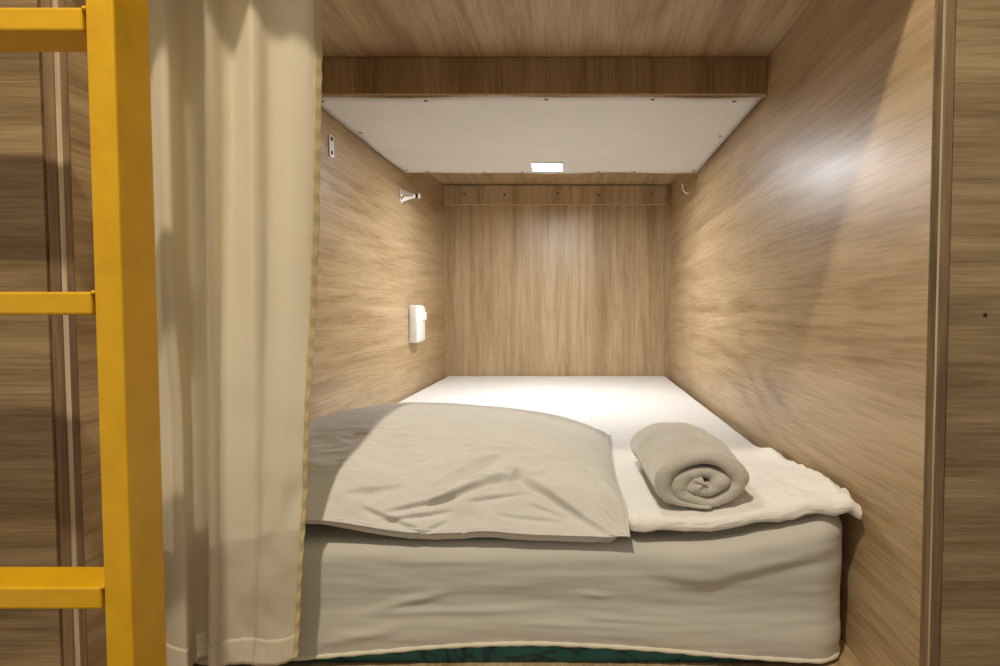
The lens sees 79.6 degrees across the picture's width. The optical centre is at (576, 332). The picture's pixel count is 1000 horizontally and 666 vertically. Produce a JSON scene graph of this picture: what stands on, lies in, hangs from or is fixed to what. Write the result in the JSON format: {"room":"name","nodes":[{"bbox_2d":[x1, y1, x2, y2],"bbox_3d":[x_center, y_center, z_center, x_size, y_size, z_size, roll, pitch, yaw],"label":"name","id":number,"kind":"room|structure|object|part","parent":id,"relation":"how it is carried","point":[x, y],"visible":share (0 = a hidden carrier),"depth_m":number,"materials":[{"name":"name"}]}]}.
{"room":"dormitory","nodes":[
{"label":"dormitory","id":0,"kind":"room"},
{"bbox_2d":[40,0,444,665],"bbox_3d":[-0.624,0.124,1.732,0.028,1.514,2.009,0,2,0],"label":"wall","id":1,"kind":"structure","parent":0,"point":[379,256],"depth_m":1.46,"materials":[{"name":"brown wood"}]},
{"bbox_2d":[328,134,333,157],"bbox_3d":[-0.608,-0.463,1.471,0.004,0.054,0.027,0,2,0],"label":"metal plate","id":2,"kind":"object","parent":1,"relation":"attached to","point":[330,137],"visible":1,"depth_m":1.47,"materials":[{"name":"metal"}]},
{"bbox_2d":[399,186,420,204],"bbox_3d":[-0.576,-0.477,2.066,0.068,0.063,0.063,0,2,0],"label":"peg","id":3,"kind":"object","parent":1,"relation":"attached to","point":[404,195],"visible":1,"depth_m":2.05,"materials":[{"name":"silver metal"}]},
{"bbox_2d":[409,305,426,342],"bbox_3d":[-0.586,-0.034,2.198,0.047,0.139,0.095,0,2,0],"label":"wall outlet","id":4,"kind":"object","parent":1,"relation":"attached to","point":[417,314],"visible":1,"depth_m":2.15,"materials":[{"name":"white plastic"}]},
{"bbox_3d":[-0.574,-0.034,2.198,0.005,0.125,0.080,0,2,0],"label":"plate","id":5,"kind":"part","parent":4,"relation":"part of","materials":[{"name":"white plastic"}]},
{"bbox_2d":[423,312,426,319],"bbox_3d":[-0.568,-0.064,2.217,0.010,0.030,0.021,0,2,0],"label":"rocker switch","id":6,"kind":"object","parent":4,"relation":"attached to","point":[424,313],"depth_m":2.21,"materials":[{"name":"white plastic"}]},
{"bbox_2d":[0,0,999,665],"bbox_3d":[0.000,-0.029,0.729,3.200,1.900,0.023,0,2,0],"label":"wall","id":7,"kind":"structure","parent":0,"point":[970,584],"depth_m":0.72,"materials":[{"name":"brown wood"}]},
{"bbox_2d":[443,185,670,379],"bbox_3d":[-0.091,0.083,2.744,1.097,1.514,0.018,0,2,0],"label":"wall","id":8,"kind":"structure","parent":0,"point":[530,290],"depth_m":2.72,"materials":[{"name":"brown wood"}]},
{"bbox_2d":[443,185,668,204],"bbox_3d":[-0.097,-0.625,2.697,1.023,0.086,0.019,0,2,0],"label":"trim","id":9,"kind":"structure","parent":8,"relation":"attached to","point":[452,194],"depth_m":2.69,"materials":[{"name":"brown wood"}]},
{"bbox_2d":[322,0,809,184],"bbox_3d":[-0.092,-0.642,1.671,1.091,0.018,2.110,0,2,0],"label":"ceiling","id":10,"kind":"structure","parent":0,"point":[350,28],"depth_m":1.21,"materials":[{"name":"brown wood"}]},
{"bbox_2d":[148,0,322,665],"bbox_3d":[-0.475,-0.059,0.788,0.264,1.037,0.072,0,2,0],"label":"curtain","id":11,"kind":"object","parent":10,"relation":"hanging from","point":[236,85],"visible":0.85,"depth_m":0.80,"materials":[{"name":"beige fabric"}]},
{"bbox_2d":[321,57,766,173],"bbox_3d":[-0.091,-0.588,1.708,1.035,0.090,0.756,0,2,0],"label":"shelf","id":12,"kind":"object","parent":10,"relation":"attached to","point":[658,115],"visible":0.97,"depth_m":1.42,"materials":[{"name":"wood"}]},
{"bbox_3d":[-0.093,-0.548,1.712,1.025,0.010,0.751,0,2,0],"label":"white panel","id":13,"kind":"part","parent":12,"relation":"part of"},
{"bbox_2d":[530,161,562,170],"bbox_3d":[-0.098,-0.552,1.964,0.104,0.010,0.104,0,2,0],"label":"ceiling light","id":14,"kind":"object","parent":12,"relation":"attached to","point":[536,165],"visible":1,"depth_m":1.94,"materials":[{"name":"white plastic"}]},
{"bbox_2d":[532,164,561,170],"bbox_3d":[-0.098,-0.551,1.964,0.096,0.007,0.096,0,2,0],"label":"diffuser","id":15,"kind":"object","parent":14,"relation":"attached to","point":[535,167],"depth_m":1.97,"materials":[{"name":"white plastic"}]},
{"bbox_2d":[670,0,955,665],"bbox_3d":[0.439,0.124,1.732,0.024,1.514,2.007,0,2,0],"label":"wall","id":16,"kind":"structure","parent":0,"point":[810,251],"depth_m":0.93,"materials":[{"name":"brown wood"}]},
{"bbox_2d":[682,175,697,193],"bbox_3d":[0.399,-0.526,2.102,0.060,0.069,0.015,0,2,-11],"label":"wall hook","id":17,"kind":"object","parent":16,"relation":"attached to","point":[684,191],"visible":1,"depth_m":2.10,"materials":[{"name":"gold metal"}]},
{"bbox_3d":[0.000,0.963,-0.050,3.200,0.020,1.622,0,2,0],"label":"floor","id":18,"kind":"structure","parent":0,"visible":0},
{"bbox_2d":[0,0,166,665],"bbox_3d":[-0.673,-0.015,0.625,0.428,1.880,0.053,0,2,0],"label":"ladder","id":19,"kind":"object","parent":18,"relation":"on","point":[114,34],"visible":1,"depth_m":0.61,"materials":[{"name":"yellow metal"}]},
{"bbox_3d":[-0.473,-0.015,0.625,0.028,1.880,0.051,0,2,0],"label":"rail","id":20,"kind":"part","parent":19,"relation":"part of","materials":[{"name":"yellow metal"}]},
{"bbox_2d":[192,638,861,665],"bbox_3d":[-0.091,0.670,1.761,1.036,0.419,1.993,0,2,0],"label":"bed base","id":21,"kind":"object","parent":18,"relation":"on","point":[846,657],"visible":0.02,"depth_m":0.89,"materials":[{"name":"brown wood"}]},
{"bbox_2d":[289,646,768,661],"bbox_3d":[-0.097,0.371,1.805,0.988,0.174,1.846,0,2,0],"label":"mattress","id":22,"kind":"object","parent":21,"relation":"on","point":[491,653],"visible":0.02,"depth_m":0.89,"materials":[{"name":"teal fabric"}]},
{"bbox_2d":[195,513,841,664],"bbox_3d":[-0.097,0.347,1.800,1.014,0.226,1.876,0,2,0],"label":"fitted sheet","id":23,"kind":"object","parent":22,"relation":"on","point":[764,591],"visible":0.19,"depth_m":0.88,"materials":[{"name":"white fabric"}]},
{"bbox_2d":[305,402,630,542],"bbox_3d":[-0.255,0.223,1.135,0.673,0.160,0.561,0,2,0],"label":"pillow","id":24,"kind":"object","parent":23,"relation":"on","point":[411,470],"visible":0.86,"depth_m":0.92,"materials":[{"name":"white fabric"}]},
{"bbox_2d":[398,376,861,531],"bbox_3d":[-0.093,0.239,1.800,1.018,0.085,1.870,0,2,0],"label":"sheet","id":25,"kind":"object","parent":23,"relation":"on","point":[778,489],"visible":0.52,"depth_m":1.47,"materials":[{"name":"white fabric"}]},
{"bbox_2d":[630,422,749,508],"bbox_3d":[0.189,0.220,1.035,0.156,0.090,0.288,0,2,-3],"label":"towel","id":26,"kind":"object","parent":25,"relation":"on","point":[684,464],"visible":1,"depth_m":0.90,"materials":[{"name":"grey fabric"}]}
]}

